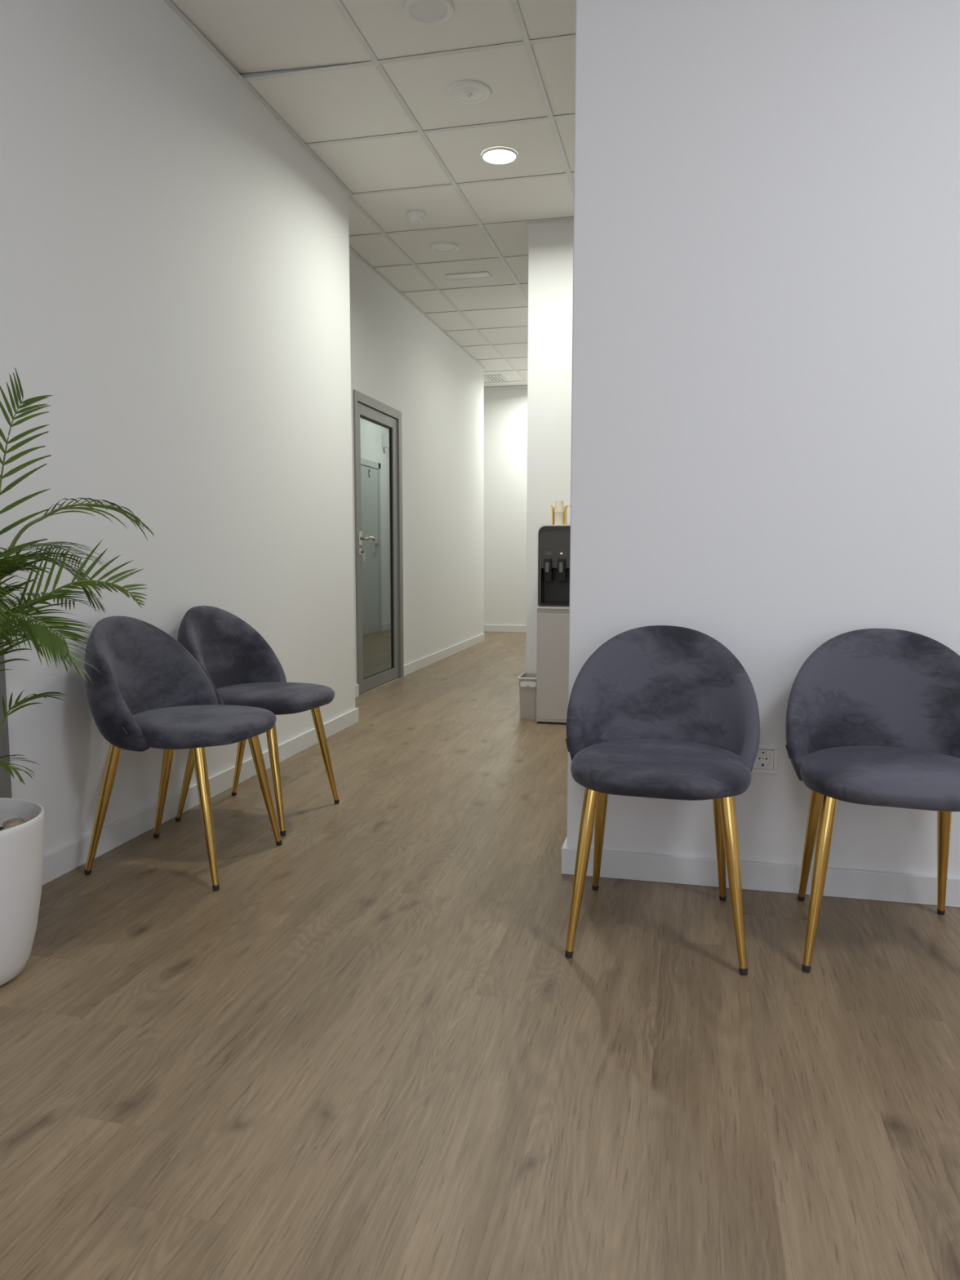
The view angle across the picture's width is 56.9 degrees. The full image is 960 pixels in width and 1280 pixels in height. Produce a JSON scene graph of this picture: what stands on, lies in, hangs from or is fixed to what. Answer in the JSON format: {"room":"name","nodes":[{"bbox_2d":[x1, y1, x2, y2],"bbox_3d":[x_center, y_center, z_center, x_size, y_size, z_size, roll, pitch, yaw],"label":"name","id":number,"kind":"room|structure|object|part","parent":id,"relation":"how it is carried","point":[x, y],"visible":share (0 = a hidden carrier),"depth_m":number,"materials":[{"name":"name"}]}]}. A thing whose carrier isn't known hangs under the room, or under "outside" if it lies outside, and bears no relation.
{"room":"waiting room","nodes":[
{"label":"waiting room","id":0,"kind":"room"},
{"bbox_2d":[0,0,355,855],"bbox_3d":[-1.815,-0.595,1.232,0.476,2.877,7.672,1,6,13],"label":"wall","id":1,"kind":"structure","parent":0,"point":[175,260],"depth_m":3.10,"materials":[{"name":"paint"}]},
{"bbox_2d":[0,585,12,798],"bbox_3d":[-1.406,-0.231,1.951,0.012,2.010,0.900,1,6,13],"label":"door","id":2,"kind":"structure","parent":1,"relation":"in","point":[5,778],"depth_m":2.42,"materials":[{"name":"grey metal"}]},
{"bbox_2d":[163,0,352,195],"bbox_3d":[-1.729,-2.022,1.077,0.341,0.004,7.690,1,6,13],"label":"trim","id":3,"kind":"structure","parent":1,"relation":"attached to","point":[168,2],"depth_m":3.66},
{"bbox_2d":[41,633,484,885],"bbox_3d":[-1.206,0.573,3.595,0.337,0.081,12.300,1,6,13],"label":"baseboard","id":4,"kind":"structure","parent":1,"relation":"attached to","point":[57,863],"depth_m":3.32,"materials":[{"name":"white paint"}]},
{"bbox_2d":[169,0,576,387],"bbox_3d":[0.829,-2.284,3.493,7.224,0.034,15.024,1,6,13],"label":"ceiling","id":5,"kind":"structure","parent":0,"point":[363,84],"depth_m":3.97,"materials":[{"name":"tile"}]},
{"bbox_2d":[407,210,425,225],"bbox_3d":[-0.362,-2.398,5.044,0.104,0.057,0.104,1,6,13],"label":"smoke detector","id":6,"kind":"object","parent":5,"relation":"attached to","point":[415,217],"visible":1,"depth_m":5.01,"materials":[{"name":"white plastic"}]},
{"bbox_2d":[403,0,453,24],"bbox_3d":[-0.181,-2.233,3.129,0.177,0.019,0.177,1,6,13],"label":"recessed light","id":7,"kind":"object","parent":5,"relation":"in","point":[422,11],"visible":1,"depth_m":3.13,"materials":[{"name":"white plastic"}]},
{"bbox_2d":[409,0,447,21],"bbox_3d":[-0.181,-2.231,3.129,0.134,0.008,0.134,1,6,13],"label":"diffuser","id":8,"kind":"object","parent":7,"relation":"attached to","point":[420,10],"depth_m":3.13,"materials":[{"name":"white plastic"}]},
{"bbox_2d":[430,241,458,252],"bbox_3d":[-0.225,-2.482,5.589,0.177,0.019,0.177,1,6,13],"label":"recessed light","id":9,"kind":"object","parent":5,"relation":"in","point":[441,246],"visible":1,"depth_m":5.58,"materials":[{"name":"white plastic"}]},
{"bbox_2d":[433,244,454,251],"bbox_3d":[-0.225,-2.480,5.589,0.134,0.008,0.134,1,6,13],"label":"diffuser","id":10,"kind":"object","parent":9,"relation":"attached to","point":[437,247],"depth_m":5.59,"materials":[{"name":"white plastic"}]},
{"bbox_2d":[445,271,491,280],"bbox_3d":[-0.079,-2.537,6.179,0.300,0.007,0.120,1,6,13],"label":"recessed light","id":11,"kind":"object","parent":5,"relation":"in","point":[481,274],"visible":1,"depth_m":6.18,"materials":[{"name":"white plastic"}]},
{"bbox_2d":[447,273,489,279],"bbox_3d":[-0.079,-2.539,6.178,0.284,0.004,0.104,1,6,13],"label":"diffuser","id":12,"kind":"object","parent":11,"relation":"attached to","point":[459,276],"depth_m":6.18,"materials":[{"name":"white plastic"}]},
{"bbox_2d":[446,80,491,103],"bbox_3d":[-0.047,-2.282,3.704,0.187,0.020,0.187,1,6,13],"label":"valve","id":13,"kind":"object","parent":5,"relation":"attached to","point":[464,91],"visible":1,"depth_m":3.69,"materials":[{"name":"white plastic"}]},
{"bbox_2d":[484,374,508,382],"bbox_3d":[0.174,-2.906,9.831,0.216,0.008,0.350,1,6,13],"label":"ceiling vent","id":14,"kind":"object","parent":5,"relation":"in","point":[491,378],"visible":0.94,"depth_m":9.82,"materials":[{"name":"white plastic"}]},
{"bbox_2d":[481,146,517,164],"bbox_3d":[0.094,-2.351,4.296,0.177,0.019,0.177,1,6,13],"label":"recessed light","id":15,"kind":"object","parent":5,"relation":"in","point":[495,155],"visible":1,"depth_m":4.29,"materials":[{"name":"white plastic"}]},
{"bbox_2d":[483,150,515,163],"bbox_3d":[0.094,-2.349,4.296,0.158,0.008,0.158,1,6,13],"label":"diffuser","id":16,"kind":"object","parent":15,"relation":"attached to","point":[489,156],"depth_m":4.29,"materials":[{"name":"white plastic"}]},
{"bbox_2d":[349,249,484,684],"bbox_3d":[-0.565,-1.199,7.226,0.153,2.877,4.628,1,6,13],"label":"wall","id":17,"kind":"structure","parent":0,"point":[401,360],"depth_m":7.46,"materials":[{"name":"paint"}]},
{"bbox_2d":[353,389,404,695],"bbox_3d":[-0.728,-0.671,6.316,0.168,2.010,0.968,1,6,13],"label":"door","id":18,"kind":"structure","parent":17,"relation":"in","point":[377,425],"depth_m":6.33,"materials":[{"name":"grey metal"}]},
{"bbox_3d":[-0.799,-0.679,5.920,0.010,0.095,0.040,1,6,13],"label":"handle","id":19,"kind":"part","parent":18,"relation":"part of","materials":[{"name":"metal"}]},
{"bbox_3d":[-0.751,-0.686,5.980,0.060,0.032,0.160,1,6,13],"label":"lever","id":20,"kind":"part","parent":18,"relation":"part of","materials":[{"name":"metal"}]},
{"bbox_3d":[-0.737,-0.643,6.294,0.006,1.790,0.678,1,6,13],"label":"glass pane","id":21,"kind":"part","parent":18,"relation":"part of","materials":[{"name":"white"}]},
{"bbox_2d":[349,246,485,368],"bbox_3d":[-0.479,-2.627,7.070,0.018,0.004,4.610,1,6,13],"label":"trim","id":22,"kind":"structure","parent":17,"relation":"attached to","point":[350,248],"depth_m":6.80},
{"bbox_2d":[0,631,959,1279],"bbox_3d":[0.504,0.648,3.759,6.700,0.100,13.785,1,6,13],"label":"floor","id":23,"kind":"structure","parent":0,"point":[375,1051],"depth_m":1.71,"materials":[{"name":"brown wood"}]},
{"bbox_2d":[0,797,44,986],"bbox_3d":[-1.164,0.586,2.004,0.336,0.375,0.336,1,6,13],"label":"flower pot","id":24,"kind":"object","parent":23,"relation":"on","point":[21,846],"visible":0.98,"depth_m":1.97,"materials":[{"name":"ceramic"}]},
{"bbox_2d":[0,822,21,830],"bbox_3d":[-1.085,0.442,2.057,0.047,0.033,0.059,4,7,37],"label":"rock","id":25,"kind":"object","parent":24,"relation":"in","point":[9,825],"visible":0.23,"depth_m":2.05,"materials":[{"name":"stone"}]},
{"bbox_2d":[2,817,25,827],"bbox_3d":[-1.108,0.437,2.102,0.041,0.026,0.038,2,6,16],"label":"rock","id":26,"kind":"object","parent":24,"relation":"in","point":[20,820],"visible":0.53,"depth_m":2.10,"materials":[{"name":"stone"}]},
{"bbox_2d":[0,368,154,784],"bbox_3d":[-1.033,-0.064,1.900,0.619,1.031,1.090,2,6,20],"label":"potted palm","id":27,"kind":"object","parent":24,"relation":"in","point":[51,642],"visible":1,"depth_m":1.90,"materials":[{"name":"green plant"}]},
{"bbox_2d":[84,616,281,890],"bbox_3d":[-0.916,0.314,2.752,0.549,0.769,0.500,1,6,13],"label":"velvet chair","id":28,"kind":"object","parent":23,"relation":"on","point":[153,692],"visible":0.99,"depth_m":2.68,"materials":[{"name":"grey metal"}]},
{"bbox_3d":[-1.127,0.496,2.654,0.126,0.399,0.034,0,6,-3],"label":"leg","id":29,"kind":"part","parent":28,"relation":"part of","materials":[{"name":"gold metal"}]},
{"bbox_3d":[-1.040,0.114,2.762,0.288,0.376,0.494,1,6,13],"label":"backrest","id":30,"kind":"part","parent":28,"relation":"part of","materials":[{"name":"grey fabric"}]},
{"bbox_3d":[-1.053,0.464,2.967,0.126,0.399,0.034,3,7,29],"label":"leg","id":31,"kind":"part","parent":28,"relation":"part of","materials":[{"name":"gold metal"}]},
{"bbox_3d":[-0.873,0.263,2.738,0.456,0.069,0.437,1,6,13],"label":"seat","id":32,"kind":"part","parent":28,"relation":"part of","materials":[{"name":"grey fabric"}]},
{"bbox_3d":[-0.791,0.506,2.560,0.034,0.398,0.107,-5,8,-44],"label":"leg","id":33,"kind":"part","parent":28,"relation":"part of","materials":[{"name":"gold metal"}]},
{"bbox_3d":[-0.710,0.471,2.903,0.107,0.398,0.034,-2,6,-20],"label":"leg","id":34,"kind":"part","parent":28,"relation":"part of","materials":[{"name":"gold metal"}]},
{"bbox_2d":[175,605,339,835],"bbox_3d":[-0.814,0.263,3.256,0.549,0.769,0.500,2,6,18],"label":"velvet chair","id":35,"kind":"object","parent":23,"relation":"on","point":[242,668],"visible":0.7,"depth_m":3.27,"materials":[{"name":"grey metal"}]},
{"bbox_3d":[-1.032,0.443,3.175,0.126,0.399,0.034,0,6,1],"label":"leg","id":36,"kind":"part","parent":35,"relation":"part of","materials":[{"name":"gold metal"}]},
{"bbox_3d":[-0.935,0.062,3.275,0.288,0.376,0.494,2,6,18],"label":"backrest","id":37,"kind":"part","parent":35,"relation":"part of","materials":[{"name":"grey fabric"}]},
{"bbox_3d":[-0.934,0.412,3.481,0.126,0.399,0.034,4,7,34],"label":"leg","id":38,"kind":"part","parent":35,"relation":"part of","materials":[{"name":"gold metal"}]},
{"bbox_3d":[-0.771,0.212,3.238,0.456,0.069,0.437,2,6,18],"label":"seat","id":39,"kind":"part","parent":35,"relation":"part of","materials":[{"name":"grey fabric"}]},
{"bbox_3d":[-0.706,0.456,3.055,0.034,0.398,0.107,-5,7,-39],"label":"leg","id":40,"kind":"part","parent":35,"relation":"part of","materials":[{"name":"gold metal"}]},
{"bbox_3d":[-0.598,0.422,3.389,0.107,0.398,0.034,-2,6,-15],"label":"leg","id":41,"kind":"part","parent":35,"relation":"part of","materials":[{"name":"gold metal"}]},
{"bbox_2d":[517,672,536,719],"bbox_3d":[0.302,0.327,5.232,0.124,0.242,0.232,1,6,13],"label":"waste bin","id":42,"kind":"object","parent":23,"relation":"on","point":[527,681],"visible":0.78,"depth_m":5.13,"materials":[{"name":"white plastic"}]},
{"bbox_2d":[536,524,570,724],"bbox_3d":[0.499,-0.093,5.056,0.305,1.114,0.349,1,6,13],"label":"water cooler","id":43,"kind":"object","parent":23,"relation":"on","point":[553,597],"visible":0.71,"depth_m":4.94,"materials":[{"name":"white plastic"}]},
{"bbox_2d":[543,558,552,582],"bbox_3d":[0.380,-0.389,4.918,0.045,0.130,0.064,1,6,13],"label":"tap","id":44,"kind":"object","parent":43,"relation":"on","point":[548,562],"depth_m":4.89,"materials":[{"name":"black plastic"}]},
{"bbox_3d":[0.465,0.151,4.935,0.277,0.592,0.003,1,6,13],"label":"service panel","id":45,"kind":"part","parent":43,"relation":"part of","materials":[{"name":"white plastic"}]},
{"bbox_3d":[0.467,-0.403,4.886,0.295,0.450,0.012,1,6,13],"label":"panel","id":46,"kind":"part","parent":43,"relation":"part of","materials":[{"name":"black plastic"}]},
{"bbox_2d":[542,602,569,604],"bbox_3d":[0.477,-0.203,4.950,0.253,0.009,0.094,1,6,13],"label":"drip tray","id":47,"kind":"object","parent":43,"relation":"on","point":[543,603],"depth_m":4.92,"materials":[{"name":"black plastic"}]},
{"bbox_2d":[550,505,568,524],"bbox_3d":[0.448,-0.701,4.991,0.097,0.109,0.054,1,6,13],"label":"cup holder","id":48,"kind":"object","parent":43,"relation":"on","point":[566,506],"visible":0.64,"depth_m":4.97,"materials":[{"name":"gold metal"}]},
{"bbox_2d":[557,558,566,582],"bbox_3d":[0.454,-0.387,4.901,0.045,0.130,0.064,1,6,13],"label":"tap","id":49,"kind":"object","parent":43,"relation":"on","point":[562,562],"depth_m":4.87,"materials":[{"name":"black plastic"}]},
{"bbox_2d":[564,625,759,975],"bbox_3d":[0.455,0.366,2.252,0.500,0.769,0.549,1,6,12],"label":"velvet chair","id":50,"kind":"object","parent":23,"relation":"on","point":[664,712],"visible":1,"depth_m":2.33,"materials":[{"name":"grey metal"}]},
{"bbox_3d":[0.247,0.549,2.142,0.107,0.398,0.034,-6,8,-44],"label":"leg","id":51,"kind":"part","parent":50,"relation":"part of","materials":[{"name":"gold metal"}]},
{"bbox_3d":[0.337,0.515,2.477,0.034,0.399,0.126,0,6,-4],"label":"leg","id":52,"kind":"part","parent":50,"relation":"part of","materials":[{"name":"gold metal"}]},
{"bbox_3d":[0.447,0.317,2.204,0.437,0.069,0.456,1,6,12],"label":"seat","id":53,"kind":"part","parent":50,"relation":"part of","materials":[{"name":"grey fabric"}]},
{"bbox_3d":[0.484,0.156,2.357,0.494,0.376,0.288,1,6,12],"label":"backrest","id":54,"kind":"part","parent":50,"relation":"part of","materials":[{"name":"grey fabric"}]},
{"bbox_3d":[0.652,0.522,2.408,0.034,0.399,0.126,3,7,29],"label":"leg","id":55,"kind":"part","parent":50,"relation":"part of","materials":[{"name":"gold metal"}]},
{"bbox_3d":[0.592,0.557,2.066,0.034,0.398,0.107,-2,6,-20],"label":"leg","id":56,"kind":"part","parent":50,"relation":"part of","materials":[{"name":"gold metal"}]},
{"bbox_2d":[785,628,959,973],"bbox_3d":[1.007,0.375,2.168,0.500,0.769,0.549,2,6,15],"label":"velvet chair","id":57,"kind":"object","parent":23,"relation":"on","point":[873,715],"visible":1,"depth_m":2.28,"materials":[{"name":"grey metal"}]},
{"bbox_3d":[0.899,0.523,2.398,0.034,0.399,0.126,0,6,-1],"label":"leg","id":58,"kind":"part","parent":57,"relation":"part of","materials":[{"name":"gold metal"}]},
{"bbox_3d":[0.793,0.556,2.068,0.107,0.398,0.034,-5,8,-42],"label":"leg","id":59,"kind":"part","parent":57,"relation":"part of","materials":[{"name":"gold metal"}]},
{"bbox_3d":[1.042,0.165,2.271,0.494,0.376,0.288,2,6,15],"label":"backrest","id":60,"kind":"part","parent":57,"relation":"part of","materials":[{"name":"grey fabric"}]},
{"bbox_3d":[0.997,0.326,2.120,0.437,0.069,0.456,2,6,15],"label":"seat","id":61,"kind":"part","parent":57,"relation":"part of","materials":[{"name":"grey fabric"}]},
{"bbox_3d":[1.211,0.532,2.314,0.034,0.399,0.126,4,7,31],"label":"leg","id":62,"kind":"part","parent":57,"relation":"part of","materials":[{"name":"gold metal"}]},
{"bbox_2d":[483,388,527,625],"bbox_3d":[0.459,-1.531,10.521,2.830,2.877,0.120,1,6,13],"label":"wall","id":63,"kind":"structure","parent":0,"point":[505,411],"depth_m":10.49,"materials":[{"name":"paint"}]},
{"bbox_2d":[483,624,526,632],"bbox_3d":[0.363,-0.136,10.616,2.666,0.081,0.014,1,6,13],"label":"baseboard","id":64,"kind":"structure","parent":63,"relation":"attached to","point":[486,628],"depth_m":10.62,"materials":[{"name":"white paint"}]},
{"bbox_2d":[484,385,527,390],"bbox_3d":[0.371,-2.943,10.329,2.680,0.030,0.018,1,6,13],"label":"trim","id":65,"kind":"structure","parent":63,"relation":"attached to","point":[524,386],"depth_m":10.34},
{"bbox_2d":[525,220,573,672],"bbox_3d":[2.130,-0.969,4.969,3.761,2.877,0.150,1,6,13],"label":"wall","id":66,"kind":"structure","parent":0,"point":[550,244],"depth_m":5.24,"materials":[{"name":"paint"}]},
{"bbox_2d":[524,217,573,224],"bbox_3d":[2.103,-2.390,4.745,3.779,0.004,0.018,1,6,13],"label":"trim","id":67,"kind":"structure","parent":66,"relation":"attached to","point":[572,219],"depth_m":5.14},
{"bbox_2d":[566,0,959,877],"bbox_3d":[1.810,-0.696,2.262,3.140,2.877,0.160,1,6,13],"label":"wall","id":68,"kind":"structure","parent":0,"point":[765,460],"depth_m":2.42,"materials":[{"name":"paint"}]},
{"bbox_2d":[560,837,959,907],"bbox_3d":[1.800,0.696,2.397,3.154,0.081,0.174,1,6,13],"label":"baseboard","id":69,"kind":"structure","parent":68,"relation":"attached to","point":[911,888],"depth_m":2.54,"materials":[{"name":"white paint"}]},
{"bbox_2d":[751,744,778,773],"bbox_3d":[0.804,0.338,2.516,0.082,0.082,0.010,1,6,13],"label":"wall socket","id":70,"kind":"object","parent":68,"relation":"attached to","point":[766,761],"visible":0.66,"depth_m":2.51,"materials":[{"name":"white plastic"}]},
{"bbox_2d":[752,749,773,768],"bbox_3d":[0.804,0.338,2.515,0.054,0.054,0.008,1,6,13],"label":"outlet","id":71,"kind":"object","parent":70,"relation":"attached to","point":[764,758],"depth_m":2.52,"materials":[{"name":"white plastic"}]},
{"bbox_3d":[0.446,-0.733,4.981,0.062,0.062,0.062,1,6,13],"label":"paper cup","id":72,"kind":"object","parent":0,"visible":0},
{"bbox_2d":[554,500,564,511],"bbox_3d":[0.446,-0.750,4.979,0.062,0.062,0.062,1,6,13],"label":"paper cup","id":73,"kind":"object","parent":72,"relation":"on","point":[559,504],"visible":0.92,"depth_m":4.96,"materials":[{"name":"white paper"}]}
]}

